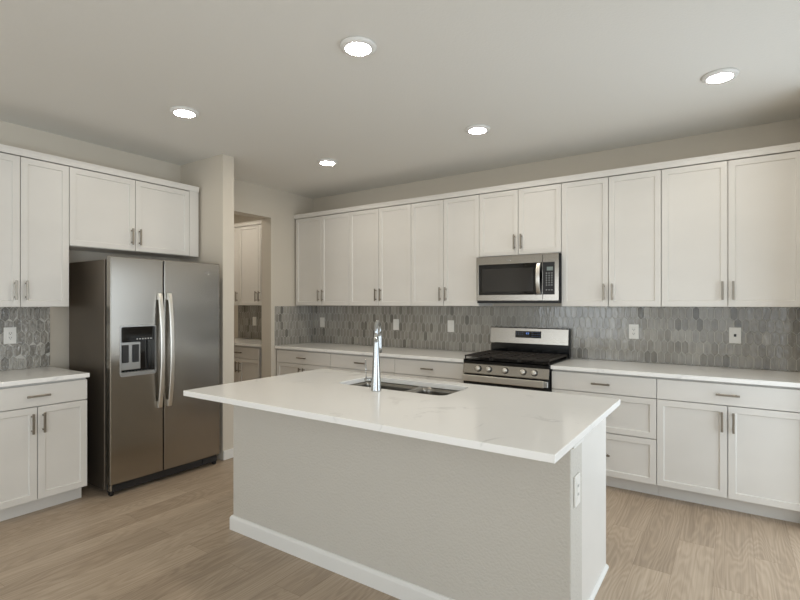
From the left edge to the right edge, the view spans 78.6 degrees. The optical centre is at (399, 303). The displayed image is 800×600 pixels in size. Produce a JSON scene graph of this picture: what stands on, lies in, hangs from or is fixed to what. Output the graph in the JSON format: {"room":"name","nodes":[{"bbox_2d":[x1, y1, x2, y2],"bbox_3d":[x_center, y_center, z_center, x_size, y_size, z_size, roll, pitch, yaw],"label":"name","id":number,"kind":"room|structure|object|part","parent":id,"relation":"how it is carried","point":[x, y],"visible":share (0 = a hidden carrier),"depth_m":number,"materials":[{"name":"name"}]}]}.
{"room":"kitchen","nodes":[
{"label":"kitchen","id":0,"kind":"room"},
{"bbox_2d":[0,121,312,377],"bbox_3d":[-3.570,0.033,2.809,0.165,2.755,8.500,0,0,34],"label":"wall","id":1,"kind":"structure","parent":0,"point":[276,209],"depth_m":5.39,"materials":[{"name":"beige paint"}]},
{"bbox_2d":[0,307,49,370],"bbox_3d":[-2.927,0.261,3.598,0.010,0.469,0.608,0,0,34],"label":"tile backsplash","id":2,"kind":"structure","parent":1,"relation":"attached to","point":[31,349],"depth_m":3.72,"materials":[{"name":"grey tile"}]},
{"bbox_2d":[4,327,15,343],"bbox_3d":[-2.895,0.238,3.631,0.009,0.123,0.077,0,0,34],"label":"wall outlet","id":3,"kind":"object","parent":2,"relation":"attached to","point":[9,332],"visible":1,"depth_m":3.63,"materials":[{"name":"white plastic"}]},
{"bbox_2d":[8,331,12,339],"bbox_3d":[-2.893,0.238,3.630,0.002,0.066,0.033,0,0,34],"label":"receptacle","id":4,"kind":"object","parent":3,"relation":"attached to","point":[10,333],"depth_m":3.63,"materials":[{"name":"white plastic"}]},
{"bbox_2d":[0,153,68,306],"bbox_3d":[-2.777,-0.504,3.501,0.368,1.058,0.610,0,0,34],"label":"upper cabinet","id":5,"kind":"object","parent":1,"relation":"attached to","point":[34,194],"visible":1,"depth_m":3.49,"materials":[{"name":"paint"}]},
{"bbox_3d":[-2.747,-0.502,3.296,0.020,1.049,0.301,0,0,34],"label":"door","id":6,"kind":"part","parent":5,"relation":"part of","materials":[{"name":"paint"}]},
{"bbox_3d":[-2.656,-0.093,3.381,0.034,0.134,0.014,0,0,34],"label":"handle","id":7,"kind":"part","parent":5,"relation":"part of","materials":[{"name":"silver metal"}]},
{"bbox_3d":[-2.620,-0.093,3.434,0.034,0.134,0.014,0,0,34],"label":"handle","id":8,"kind":"part","parent":5,"relation":"part of","materials":[{"name":"silver metal"}]},
{"bbox_3d":[-2.575,-0.502,3.548,0.020,1.049,0.300,0,0,34],"label":"door","id":9,"kind":"part","parent":5,"relation":"part of","materials":[{"name":"paint"}]},
{"bbox_2d":[69,167,197,258],"bbox_3d":[-2.303,-0.734,4.197,0.368,0.598,1.073,0,0,34],"label":"upper cabinet","id":10,"kind":"object","parent":1,"relation":"attached to","point":[108,213],"visible":0.99,"depth_m":4.05,"materials":[{"name":"paint"}]},
{"bbox_2d":[0,144,198,192],"bbox_3d":[-2.482,-1.057,3.949,0.350,0.047,1.684,0,0,34],"label":"crown molding","id":11,"kind":"structure","parent":10,"relation":"on","point":[6,149],"depth_m":3.79,"materials":[{"name":"paint"}]},
{"bbox_3d":[-2.351,-0.732,3.878,0.020,0.589,0.486,0,0,34],"label":"door","id":12,"kind":"part","parent":10,"relation":"part of","materials":[{"name":"paint"}]},
{"bbox_3d":[-2.209,-0.553,4.039,0.034,0.134,0.014,0,0,34],"label":"handle","id":13,"kind":"part","parent":10,"relation":"part of","materials":[{"name":"silver metal"}]},
{"bbox_3d":[-2.173,-0.553,4.092,0.034,0.134,0.014,0,0,34],"label":"handle","id":14,"kind":"part","parent":10,"relation":"part of","materials":[{"name":"silver metal"}]},
{"bbox_3d":[-2.075,-0.732,4.284,0.020,0.589,0.486,0,0,34],"label":"door","id":15,"kind":"part","parent":10,"relation":"part of","materials":[{"name":"paint"}]},
{"bbox_2d":[274,306,312,345],"bbox_3d":[-1.294,0.264,6.004,0.008,0.463,0.635,0,0,34],"label":"tile backsplash","id":16,"kind":"structure","parent":1,"relation":"attached to","point":[292,324],"depth_m":5.98,"materials":[{"name":"grey tile"}]},
{"bbox_2d":[181,154,233,459],"bbox_3d":[-1.833,0.033,4.631,0.660,2.755,0.119,0,0,34],"label":"wall","id":17,"kind":"structure","parent":0,"point":[214,176],"depth_m":4.46,"materials":[{"name":"beige paint"}]},
{"bbox_2d":[223,448,232,459],"bbox_3d":[-1.823,1.367,4.633,0.674,0.085,0.133,0,0,34],"label":"baseboard","id":18,"kind":"structure","parent":17,"relation":"attached to","point":[227,454],"depth_m":4.43,"materials":[{"name":"white paint"}]},
{"bbox_2d":[0,0,799,198],"bbox_3d":[-2.116,-1.395,1.821,8.150,0.100,8.800,0,0,34],"label":"ceiling","id":19,"kind":"structure","parent":0,"point":[271,84],"depth_m":2.92,"materials":[{"name":"white paint"}]},
{"bbox_2d":[170,106,198,117],"bbox_3d":[-1.508,-1.334,3.421,0.190,0.021,0.190,0,0,34],"label":"recessed light","id":20,"kind":"object","parent":19,"relation":"in","point":[180,111],"visible":1,"depth_m":3.39,"materials":[{"name":"beige"}]},
{"bbox_2d":[174,110,194,116],"bbox_3d":[-1.508,-1.326,3.421,0.131,0.005,0.131,0,0,12],"label":"diffuser","id":21,"kind":"object","parent":20,"relation":"attached to","point":[180,113],"depth_m":3.41,"materials":[{"name":"beige plastic"}]},
{"bbox_2d":[317,159,337,165],"bbox_3d":[-0.687,-1.334,4.631,0.190,0.021,0.190,0,0,34],"label":"recessed light","id":22,"kind":"object","parent":19,"relation":"in","point":[326,162],"visible":1,"depth_m":4.59,"materials":[{"name":"beige"}]},
{"bbox_2d":[321,161,333,164],"bbox_3d":[-0.687,-1.326,4.631,0.131,0.005,0.131,0,0,12],"label":"diffuser","id":23,"kind":"object","parent":22,"relation":"attached to","point":[322,162],"depth_m":4.61,"materials":[{"name":"beige plastic"}]},
{"bbox_2d":[340,36,375,56],"bbox_3d":[-0.218,-1.334,2.551,0.190,0.021,0.190,0,0,34],"label":"recessed light","id":24,"kind":"object","parent":19,"relation":"in","point":[356,46],"visible":1,"depth_m":2.52,"materials":[{"name":"white paint"}]},
{"bbox_2d":[346,43,370,55],"bbox_3d":[-0.218,-1.326,2.551,0.131,0.005,0.131,0,0,12],"label":"diffuser","id":25,"kind":"object","parent":24,"relation":"attached to","point":[352,49],"depth_m":2.55,"materials":[{"name":"beige plastic"}]},
{"bbox_2d":[465,124,489,134],"bbox_3d":[0.598,-1.334,3.762,0.190,0.021,0.190,0,0,34],"label":"recessed light","id":26,"kind":"object","parent":19,"relation":"in","point":[477,129],"visible":1,"depth_m":3.73,"materials":[{"name":"beige"}]},
{"bbox_2d":[469,128,485,133],"bbox_3d":[0.598,-1.326,3.762,0.131,0.005,0.131,0,0,-6],"label":"diffuser","id":27,"kind":"object","parent":26,"relation":"attached to","point":[471,130],"depth_m":3.75,"materials":[{"name":"beige plastic"}]},
{"bbox_2d":[701,68,739,83],"bbox_3d":[1.885,-1.334,2.880,0.190,0.021,0.190,0,0,34],"label":"recessed light","id":28,"kind":"object","parent":19,"relation":"in","point":[718,76],"visible":1,"depth_m":2.85,"materials":[{"name":"beige"}]},
{"bbox_2d":[707,73,732,82],"bbox_3d":[1.885,-1.326,2.880,0.131,0.005,0.131,0,0,-33],"label":"diffuser","id":29,"kind":"object","parent":28,"relation":"attached to","point":[711,77],"depth_m":2.87,"materials":[{"name":"beige plastic"}]},
{"bbox_2d":[0,458,799,599],"bbox_3d":[-2.116,1.460,1.821,8.150,0.100,8.800,0,0,34],"label":"floor","id":30,"kind":"structure","parent":0,"point":[170,537],"depth_m":2.75,"materials":[{"name":"brown wood"}]},
{"bbox_2d":[0,377,86,521],"bbox_3d":[-2.655,0.968,3.417,0.663,0.884,0.609,0,0,34],"label":"base cabinet","id":31,"kind":"object","parent":30,"relation":"on","point":[43,426],"visible":1,"depth_m":3.27,"materials":[{"name":"paint"}]},
{"bbox_3d":[-2.503,0.996,3.130,0.020,0.616,0.300,0,0,34],"label":"door","id":32,"kind":"part","parent":31,"relation":"part of","materials":[{"name":"paint"}]},
{"bbox_3d":[-2.413,0.793,3.214,0.034,0.134,0.014,0,0,34],"label":"handle","id":33,"kind":"part","parent":31,"relation":"part of","materials":[{"name":"silver metal"}]},
{"bbox_3d":[-2.395,0.612,3.240,0.034,0.014,0.134,0,0,34],"label":"handle","id":34,"kind":"part","parent":31,"relation":"part of","materials":[{"name":"silver metal"}]},
{"bbox_3d":[-2.417,0.612,3.256,0.020,0.140,0.605,0,0,34],"label":"drawer","id":35,"kind":"part","parent":31,"relation":"part of","materials":[{"name":"paint"}]},
{"bbox_3d":[-2.377,0.793,3.267,0.034,0.134,0.014,0,0,34],"label":"handle","id":36,"kind":"part","parent":31,"relation":"part of","materials":[{"name":"silver metal"}]},
{"bbox_2d":[0,366,89,386],"bbox_3d":[-2.656,0.511,3.420,0.640,0.030,0.618,0,0,34],"label":"countertop","id":37,"kind":"structure","parent":31,"relation":"on","point":[42,374],"depth_m":3.39,"materials":[{"name":"white stone"}]},
{"bbox_3d":[-2.331,0.996,3.382,0.020,0.616,0.300,0,0,34],"label":"door","id":38,"kind":"part","parent":31,"relation":"part of","materials":[{"name":"paint"}]},
{"bbox_2d":[69,256,219,495],"bbox_3d":[-2.093,0.531,4.088,0.740,1.757,0.915,0,0,34],"label":"refrigerator","id":39,"kind":"object","parent":30,"relation":"on","point":[145,331],"visible":1,"depth_m":3.80,"materials":[{"name":"grey metal"}]},
{"bbox_3d":[-2.040,0.393,3.685,0.034,0.210,0.154,0,0,34],"label":"spout panel","id":40,"kind":"part","parent":39,"relation":"part of","materials":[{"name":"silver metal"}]},
{"bbox_3d":[-2.009,0.487,3.718,0.060,1.669,0.398,0,0,34],"label":"freezer door","id":41,"kind":"part","parent":39,"relation":"part of","materials":[{"name":"silver metal"}]},
{"bbox_3d":[-1.865,0.367,3.821,0.062,0.895,0.033,0,0,34],"label":"handle","id":42,"kind":"part","parent":39,"relation":"part of","materials":[{"name":"silver metal"}]},
{"bbox_3d":[-1.821,0.367,3.886,0.062,0.895,0.033,0,0,34],"label":"handle","id":43,"kind":"part","parent":39,"relation":"part of","materials":[{"name":"silver metal"}]},
{"bbox_3d":[-1.749,0.487,4.100,0.060,1.669,0.509,0,0,34],"label":"fridge door","id":44,"kind":"part","parent":39,"relation":"part of","materials":[{"name":"silver metal"}]},
{"bbox_2d":[234,345,261,381],"bbox_3d":[-1.852,0.968,6.379,0.763,0.884,0.663,0,0,34],"label":"base cabinet","id":45,"kind":"object","parent":30,"relation":"on","point":[247,359],"visible":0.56,"depth_m":6.05,"materials":[{"name":"paint"}]},
{"bbox_3d":[-2.172,0.996,6.248,0.377,0.616,0.020,0,0,34],"label":"door","id":46,"kind":"part","parent":45,"relation":"part of","materials":[{"name":"paint"}]},
{"bbox_3d":[-2.014,0.612,6.141,0.759,0.140,0.020,0,0,34],"label":"drawer","id":47,"kind":"part","parent":45,"relation":"part of","materials":[{"name":"paint"}]},
{"bbox_2d":[234,338,261,346],"bbox_3d":[-1.988,0.511,6.474,1.330,0.030,0.640,0,0,34],"label":"countertop","id":48,"kind":"structure","parent":45,"relation":"on","point":[251,342],"depth_m":6.22,"materials":[{"name":"white stone"}]},
{"bbox_3d":[-1.856,0.996,6.034,0.377,0.616,0.020,0,0,34],"label":"door","id":49,"kind":"part","parent":45,"relation":"part of","materials":[{"name":"paint"}]},
{"bbox_2d":[277,349,331,375],"bbox_3d":[-0.934,0.968,5.755,0.840,0.884,0.663,0,0,34],"label":"base cabinet","id":50,"kind":"object","parent":30,"relation":"on","point":[289,361],"visible":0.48,"depth_m":5.52,"materials":[{"name":"paint"}]},
{"bbox_3d":[-1.269,0.996,5.635,0.416,0.616,0.020,0,0,34],"label":"door","id":51,"kind":"part","parent":50,"relation":"part of","materials":[{"name":"paint"}]},
{"bbox_3d":[-1.095,0.612,5.517,0.836,0.140,0.020,0,0,34],"label":"drawer","id":52,"kind":"part","parent":50,"relation":"part of","materials":[{"name":"paint"}]},
{"bbox_3d":[-0.921,0.996,5.399,0.416,0.616,0.020,0,0,34],"label":"door","id":53,"kind":"part","parent":50,"relation":"part of","materials":[{"name":"paint"}]},
{"bbox_2d":[275,342,476,362],"bbox_3d":[-0.271,0.511,5.307,2.464,0.030,0.640,0,0,34],"label":"countertop","id":54,"kind":"structure","parent":50,"relation":"on","point":[412,353],"depth_m":5.14,"materials":[{"name":"white stone"}]},
{"bbox_2d":[330,353,396,375],"bbox_3d":[-0.235,0.968,5.280,0.848,0.884,0.663,0,0,34],"label":"base cabinet","id":55,"kind":"object","parent":30,"relation":"on","point":[338,361],"visible":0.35,"depth_m":5.04,"materials":[{"name":"paint"}]},
{"bbox_3d":[-0.572,0.996,5.161,0.420,0.616,0.020,0,0,34],"label":"door","id":56,"kind":"part","parent":55,"relation":"part of","materials":[{"name":"paint"}]},
{"bbox_3d":[-0.221,0.996,4.923,0.420,0.616,0.020,0,0,34],"label":"door","id":57,"kind":"part","parent":55,"relation":"part of","materials":[{"name":"paint"}]},
{"bbox_2d":[230,386,608,599],"bbox_3d":[0.044,0.968,2.822,2.092,0.884,0.903,0,0,34],"label":"kitchen island","id":58,"kind":"object","parent":30,"relation":"on","point":[400,517],"visible":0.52,"depth_m":2.33,"materials":[{"name":"grey paint"}]},
{"bbox_3d":[-0.146,1.365,2.543,2.092,0.089,0.189,0,0,34],"label":"baseboard","id":59,"kind":"part","parent":58,"relation":"part of","materials":[{"name":"white paint"}]},
{"bbox_2d":[183,369,619,463],"bbox_3d":[-0.045,0.511,2.663,2.109,0.030,1.134,0,0,34],"label":"island countertop","id":60,"kind":"structure","parent":58,"relation":"on","point":[543,426],"depth_m":2.31,"materials":[{"name":"white stone"}]},
{"bbox_2d":[364,320,381,391],"bbox_3d":[-0.147,0.296,2.825,0.096,0.400,0.148,0,0,8],"label":"kitchen faucet","id":61,"kind":"object","parent":60,"relation":"on","point":[375,380],"visible":1,"depth_m":2.77,"materials":[{"name":"silver metal"}]},
{"bbox_3d":[-0.129,0.148,2.829,0.027,0.105,0.127,0,0,8],"label":"spout","id":62,"kind":"part","parent":61,"relation":"part of","materials":[{"name":"silver metal"}]},
{"bbox_2d":[351,381,457,394],"bbox_3d":[0.012,0.635,2.976,0.795,0.218,0.379,0,0,34],"label":"sink","id":63,"kind":"object","parent":60,"relation":"in","point":[384,385],"visible":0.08,"depth_m":3.13,"materials":[{"name":"silver metal"}]},
{"bbox_3d":[-0.132,0.635,3.075,0.445,0.218,0.379,0,0,34],"label":"bowl","id":64,"kind":"part","parent":63,"relation":"part of","materials":[{"name":"silver metal"}]},
{"bbox_3d":[0.197,0.635,2.851,0.348,0.218,0.379,0,0,34],"label":"bowl","id":65,"kind":"part","parent":63,"relation":"part of","materials":[{"name":"silver metal"}]},
{"bbox_2d":[574,472,579,507],"bbox_3d":[0.711,0.749,1.963,0.007,0.123,0.077,0,0,34],"label":"outlet plate","id":66,"kind":"object","parent":58,"relation":"attached to","point":[576,474],"depth_m":1.95,"materials":[{"name":"white plastic"}]},
{"bbox_2d":[577,481,578,498],"bbox_3d":[0.714,0.748,1.960,0.002,0.066,0.033,0,0,34],"label":"receptacle","id":67,"kind":"object","parent":58,"relation":"attached to","point":[577,481],"depth_m":1.96,"materials":[{"name":"white plastic"}]},
{"bbox_3d":[0.907,0.968,2.347,0.020,0.884,0.668,0,0,34],"label":"panel","id":68,"kind":"part","parent":58,"relation":"part of","materials":[{"name":"paint"}]},
{"bbox_2d":[395,358,463,382],"bbox_3d":[0.430,0.968,4.827,0.759,0.884,0.663,0,0,34],"label":"base cabinet","id":69,"kind":"object","parent":30,"relation":"on","point":[448,371],"visible":0.26,"depth_m":4.57,"materials":[{"name":"paint"}]},
{"bbox_3d":[0.112,0.996,4.697,0.375,0.616,0.020,0,0,34],"label":"door","id":70,"kind":"part","parent":69,"relation":"part of","materials":[{"name":"paint"}]},
{"bbox_3d":[0.426,0.996,4.483,0.375,0.616,0.020,0,0,34],"label":"door","id":71,"kind":"part","parent":69,"relation":"part of","materials":[{"name":"paint"}]},
{"bbox_2d":[462,327,570,391],"bbox_3d":[1.051,0.820,4.375,0.762,1.180,0.692,0,0,34],"label":"gas range","id":72,"kind":"object","parent":30,"relation":"on","point":[518,357],"visible":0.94,"depth_m":4.28,"materials":[{"name":"silver metal"}]},
{"bbox_3d":[0.849,0.649,4.107,0.723,0.056,0.014,0,0,34],"label":"handle","id":73,"kind":"part","parent":72,"relation":"part of","materials":[{"name":"silver metal"}]},
{"bbox_3d":[0.878,0.893,4.121,0.756,0.550,0.018,0,0,34],"label":"oven door","id":74,"kind":"part","parent":72,"relation":"part of","materials":[{"name":"silver metal"}]},
{"bbox_3d":[0.877,0.569,4.119,0.760,0.085,0.025,0,0,34],"label":"control panel","id":75,"kind":"part","parent":72,"relation":"part of","materials":[{"name":"silver metal"}]},
{"bbox_2d":[464,350,568,368],"bbox_3d":[1.037,0.489,4.354,0.762,0.069,0.570,0,0,34],"label":"cooktop","id":76,"kind":"object","parent":72,"relation":"in","point":[507,359],"depth_m":4.23,"materials":[{"name":"black metal"}]},
{"bbox_3d":[1.204,0.307,4.606,0.751,0.155,0.018,0,0,34],"label":"backguard panel","id":77,"kind":"part","parent":72,"relation":"part of","materials":[{"name":"silver metal"}]},
{"bbox_2d":[552,369,657,495],"bbox_3d":[1.697,0.968,3.967,0.753,0.884,0.663,0,0,34],"label":"base cabinet","id":78,"kind":"object","parent":30,"relation":"on","point":[631,428],"visible":0.54,"depth_m":3.63,"materials":[{"name":"paint"}]},
{"bbox_3d":[1.520,0.612,3.707,0.134,0.014,0.034,0,0,34],"label":"handle","id":79,"kind":"part","parent":78,"relation":"part of","materials":[{"name":"silver metal"}]},
{"bbox_3d":[1.535,0.832,3.729,0.749,0.288,0.020,0,0,34],"label":"drawer","id":80,"kind":"part","parent":78,"relation":"part of","materials":[{"name":"paint"}]},
{"bbox_3d":[1.535,0.612,3.729,0.749,0.140,0.020,0,0,34],"label":"drawer","id":81,"kind":"part","parent":78,"relation":"part of","materials":[{"name":"paint"}]},
{"bbox_3d":[1.535,1.143,3.729,0.749,0.322,0.020,0,0,34],"label":"drawer","id":82,"kind":"part","parent":78,"relation":"part of","materials":[{"name":"paint"}]},
{"bbox_2d":[657,377,799,522],"bbox_3d":[2.359,0.968,3.517,0.847,0.884,0.663,0,0,34],"label":"base cabinet","id":83,"kind":"object","parent":30,"relation":"on","point":[731,446],"visible":0.98,"depth_m":3.27,"materials":[{"name":"paint"}]},
{"bbox_2d":[551,358,799,387],"bbox_3d":[2.054,0.511,3.727,1.618,0.030,0.640,0,0,34],"label":"countertop","id":84,"kind":"structure","parent":83,"relation":"on","point":[690,372],"depth_m":3.57,"materials":[{"name":"white stone"}]},
{"bbox_3d":[2.022,0.996,3.398,0.419,0.616,0.020,0,0,34],"label":"door","id":85,"kind":"part","parent":83,"relation":"part of","materials":[{"name":"paint"}]},
{"bbox_3d":[2.156,0.793,3.275,0.014,0.134,0.034,0,0,34],"label":"handle","id":86,"kind":"part","parent":83,"relation":"part of","materials":[{"name":"silver metal"}]},
{"bbox_3d":[2.183,0.612,3.257,0.134,0.014,0.034,0,0,34],"label":"handle","id":87,"kind":"part","parent":83,"relation":"part of","materials":[{"name":"silver metal"}]},
{"bbox_3d":[2.198,0.612,3.279,0.843,0.140,0.020,0,0,34],"label":"drawer","id":88,"kind":"part","parent":83,"relation":"part of","materials":[{"name":"paint"}]},
{"bbox_3d":[2.209,0.793,3.239,0.014,0.134,0.034,0,0,34],"label":"handle","id":89,"kind":"part","parent":83,"relation":"part of","materials":[{"name":"silver metal"}]},
{"bbox_3d":[2.373,0.996,3.160,0.419,0.616,0.020,0,0,34],"label":"door","id":90,"kind":"part","parent":83,"relation":"part of","materials":[{"name":"paint"}]},
{"bbox_2d":[234,118,799,371],"bbox_3d":[0.315,0.033,5.399,8.150,2.755,0.150,0,0,34],"label":"wall","id":91,"kind":"structure","parent":0,"point":[788,131],"depth_m":4.42,"materials":[{"name":"beige paint"}]},
{"bbox_2d":[234,227,238,304],"bbox_3d":[-2.260,-0.504,6.834,0.418,1.058,0.368,0,0,34],"label":"upper cabinet","id":92,"kind":"object","parent":91,"relation":"attached to","point":[236,230],"visible":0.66,"depth_m":6.63,"materials":[{"name":"paint"}]},
{"bbox_2d":[238,305,261,338],"bbox_3d":[-1.806,0.261,6.744,1.330,0.469,0.008,0,0,34],"label":"tile backsplash","id":93,"kind":"structure","parent":91,"relation":"attached to","point":[246,313],"depth_m":6.97,"materials":[{"name":"grey tile"}]},
{"bbox_2d":[239,224,261,304],"bbox_3d":[-1.763,-0.504,6.496,0.779,1.058,0.368,0,0,34],"label":"upper cabinet","id":94,"kind":"object","parent":91,"relation":"attached to","point":[250,237],"visible":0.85,"depth_m":6.47,"materials":[{"name":"paint"}]},
{"bbox_2d":[234,220,261,227],"bbox_3d":[-1.932,-1.057,6.621,1.200,0.047,0.350,0,0,34],"label":"crown molding","id":95,"kind":"structure","parent":94,"relation":"attached to","point":[257,222],"depth_m":6.48,"materials":[{"name":"paint"}]},
{"bbox_3d":[-1.680,-0.502,6.271,0.385,1.049,0.020,0,0,34],"label":"door","id":96,"kind":"part","parent":94,"relation":"part of","materials":[{"name":"paint"}]},
{"bbox_2d":[296,212,350,305],"bbox_3d":[-0.841,-0.504,5.870,0.847,1.058,0.368,0,0,34],"label":"upper cabinet","id":97,"kind":"object","parent":91,"relation":"attached to","point":[322,242],"visible":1,"depth_m":5.74,"materials":[{"name":"paint"}]},
{"bbox_3d":[-1.096,-0.502,5.874,0.417,1.049,0.020,0,0,34],"label":"door","id":98,"kind":"part","parent":97,"relation":"part of","materials":[{"name":"paint"}]},
{"bbox_3d":[-0.746,-0.502,5.636,0.421,1.049,0.020,0,0,34],"label":"door","id":99,"kind":"part","parent":97,"relation":"part of","materials":[{"name":"paint"}]},
{"bbox_2d":[349,204,410,305],"bbox_3d":[-0.147,-0.504,5.398,0.831,1.058,0.368,0,0,34],"label":"upper cabinet","id":100,"kind":"object","parent":91,"relation":"attached to","point":[379,238],"visible":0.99,"depth_m":5.27,"materials":[{"name":"paint"}]},
{"bbox_3d":[-0.398,-0.502,5.399,0.410,1.049,0.020,0,0,34],"label":"door","id":101,"kind":"part","parent":100,"relation":"part of","materials":[{"name":"paint"}]},
{"bbox_3d":[-0.054,-0.502,5.165,0.412,1.049,0.020,0,0,34],"label":"door","id":102,"kind":"part","parent":100,"relation":"part of","materials":[{"name":"paint"}]},
{"bbox_2d":[411,195,492,305],"bbox_3d":[0.514,-0.504,4.949,0.764,1.058,0.368,0,0,34],"label":"upper cabinet","id":103,"kind":"object","parent":91,"relation":"attached to","point":[444,233],"visible":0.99,"depth_m":4.81,"materials":[{"name":"paint"}]},
{"bbox_3d":[0.276,-0.502,4.942,0.375,1.049,0.020,0,0,34],"label":"door","id":104,"kind":"part","parent":103,"relation":"part of","materials":[{"name":"paint"}]},
{"bbox_3d":[0.391,-0.093,4.830,0.014,0.134,0.034,0,0,34],"label":"handle","id":105,"kind":"part","parent":103,"relation":"part of","materials":[{"name":"silver metal"}]},
{"bbox_3d":[0.444,-0.093,4.795,0.014,0.134,0.034,0,0,34],"label":"handle","id":106,"kind":"part","parent":103,"relation":"part of","materials":[{"name":"silver metal"}]},
{"bbox_3d":[0.592,-0.502,4.727,0.380,1.049,0.020,0,0,34],"label":"door","id":107,"kind":"part","parent":103,"relation":"part of","materials":[{"name":"paint"}]},
{"bbox_2d":[479,183,561,256],"bbox_3d":[1.147,-0.735,4.519,0.764,0.597,0.368,0,0,34],"label":"upper cabinet","id":108,"kind":"object","parent":91,"relation":"attached to","point":[526,221],"visible":0.98,"depth_m":4.38,"materials":[{"name":"paint"}]},
{"bbox_3d":[0.909,-0.733,4.511,0.377,0.588,0.020,0,0,34],"label":"door","id":109,"kind":"part","parent":108,"relation":"part of","materials":[{"name":"paint"}]},
{"bbox_2d":[476,253,561,302],"bbox_3d":[1.123,-0.215,4.483,0.760,0.426,0.432,0,0,34],"label":"microwave","id":110,"kind":"object","parent":108,"relation":"attached to","point":[531,278],"visible":0.99,"depth_m":4.32,"materials":[{"name":"grey metal"}]},
{"bbox_3d":[0.985,-0.216,4.384,0.591,0.274,0.024,0,0,34],"label":"door glass","id":111,"kind":"part","parent":110,"relation":"part of","materials":[{"name":"black glass"}]},
{"bbox_3d":[1.188,-0.217,4.205,0.034,0.262,0.046,0,0,34],"label":"handle","id":112,"kind":"part","parent":110,"relation":"part of","materials":[{"name":"silver metal"}]},
{"bbox_3d":[1.277,-0.216,4.186,0.100,0.275,0.024,0,0,34],"label":"keypad glass","id":113,"kind":"part","parent":110,"relation":"part of","materials":[{"name":"black glass"}]},
{"bbox_3d":[1.290,-0.227,4.176,0.137,0.403,0.028,0,0,34],"label":"control panel","id":114,"kind":"part","parent":110,"relation":"part of","materials":[{"name":"silver metal"}]},
{"bbox_3d":[1.226,-0.733,4.296,0.378,0.588,0.020,0,0,34],"label":"door","id":115,"kind":"part","parent":108,"relation":"part of","materials":[{"name":"paint"}]},
{"bbox_2d":[313,306,799,371],"bbox_3d":[0.899,0.261,4.906,4.850,0.469,0.008,0,0,34],"label":"tile backsplash","id":116,"kind":"structure","parent":91,"relation":"attached to","point":[699,336],"depth_m":4.28,"materials":[{"name":"grey tile"}]},
{"bbox_2d":[320,317,324,326],"bbox_3d":[-0.982,0.238,6.173,0.077,0.123,0.008,0,0,34],"label":"switch plate","id":117,"kind":"object","parent":116,"relation":"attached to","point":[322,319],"visible":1,"depth_m":6.17,"materials":[{"name":"white plastic"}]},
{"bbox_2d":[393,319,398,329],"bbox_3d":[-0.045,0.238,5.537,0.077,0.123,0.008,0,0,34],"label":"switch plate","id":118,"kind":"object","parent":116,"relation":"attached to","point":[395,321],"visible":1,"depth_m":5.53,"materials":[{"name":"white plastic"}]},
{"bbox_2d":[448,320,453,331],"bbox_3d":[0.534,0.238,5.143,0.077,0.123,0.008,0,0,34],"label":"switch plate","id":119,"kind":"object","parent":116,"relation":"attached to","point":[450,322],"visible":1,"depth_m":5.14,"materials":[{"name":"white plastic"}]},
{"bbox_2d":[629,324,638,338],"bbox_3d":[1.987,0.238,4.156,0.077,0.123,0.009,0,0,34],"label":"wall outlet","id":120,"kind":"object","parent":116,"relation":"attached to","point":[633,328],"visible":1,"depth_m":4.15,"materials":[{"name":"white plastic"}]},
{"bbox_2d":[729,327,740,343],"bbox_3d":[2.575,0.245,3.757,0.077,0.123,0.008,0,0,34],"label":"jack plate","id":121,"kind":"object","parent":116,"relation":"attached to","point":[734,332],"visible":1,"depth_m":3.75,"materials":[{"name":"white plastic"}]},
{"bbox_2d":[562,170,661,306],"bbox_3d":[1.776,-0.504,4.091,0.757,1.058,0.368,0,0,34],"label":"upper cabinet","id":122,"kind":"object","parent":91,"relation":"attached to","point":[612,226],"visible":1,"depth_m":3.95,"materials":[{"name":"paint"}]},
{"bbox_3d":[1.540,-0.502,4.082,0.372,1.049,0.020,0,0,34],"label":"door","id":123,"kind":"part","parent":122,"relation":"part of","materials":[{"name":"paint"}]},
{"bbox_3d":[1.655,-0.093,3.972,0.014,0.134,0.034,0,0,34],"label":"handle","id":124,"kind":"part","parent":122,"relation":"part of","materials":[{"name":"silver metal"}]},
{"bbox_3d":[1.707,-0.093,3.936,0.014,0.134,0.034,0,0,34],"label":"handle","id":125,"kind":"part","parent":122,"relation":"part of","materials":[{"name":"silver metal"}]},
{"bbox_3d":[1.854,-0.502,3.869,0.376,1.049,0.020,0,0,34],"label":"door","id":126,"kind":"part","parent":122,"relation":"part of","materials":[{"name":"paint"}]},
{"bbox_2d":[662,151,799,306],"bbox_3d":[2.442,-0.504,3.639,0.849,1.058,0.368,0,0,34],"label":"upper cabinet","id":127,"kind":"object","parent":91,"relation":"attached to","point":[731,229],"visible":1,"depth_m":3.50,"materials":[{"name":"paint"}]},
{"bbox_2d":[293,142,799,218],"bbox_3d":[0.795,-1.057,4.768,4.842,0.047,0.350,0,0,34],"label":"crown molding","id":128,"kind":"structure","parent":127,"relation":"on","point":[793,147],"depth_m":4.08,"materials":[{"name":"paint"}]},
{"bbox_3d":[2.187,-0.502,3.643,0.420,1.049,0.020,0,0,34],"label":"door","id":129,"kind":"part","parent":127,"relation":"part of","materials":[{"name":"paint"}]},
{"bbox_3d":[2.321,-0.093,3.519,0.014,0.134,0.034,0,0,34],"label":"handle","id":130,"kind":"part","parent":127,"relation":"part of","materials":[{"name":"silver metal"}]},
{"bbox_3d":[2.374,-0.093,3.483,0.014,0.134,0.034,0,0,34],"label":"handle","id":131,"kind":"part","parent":127,"relation":"part of","materials":[{"name":"silver metal"}]},
{"bbox_3d":[2.538,-0.502,3.404,0.420,1.049,0.020,0,0,34],"label":"door","id":132,"kind":"part","parent":127,"relation":"part of","materials":[{"name":"paint"}]}
]}

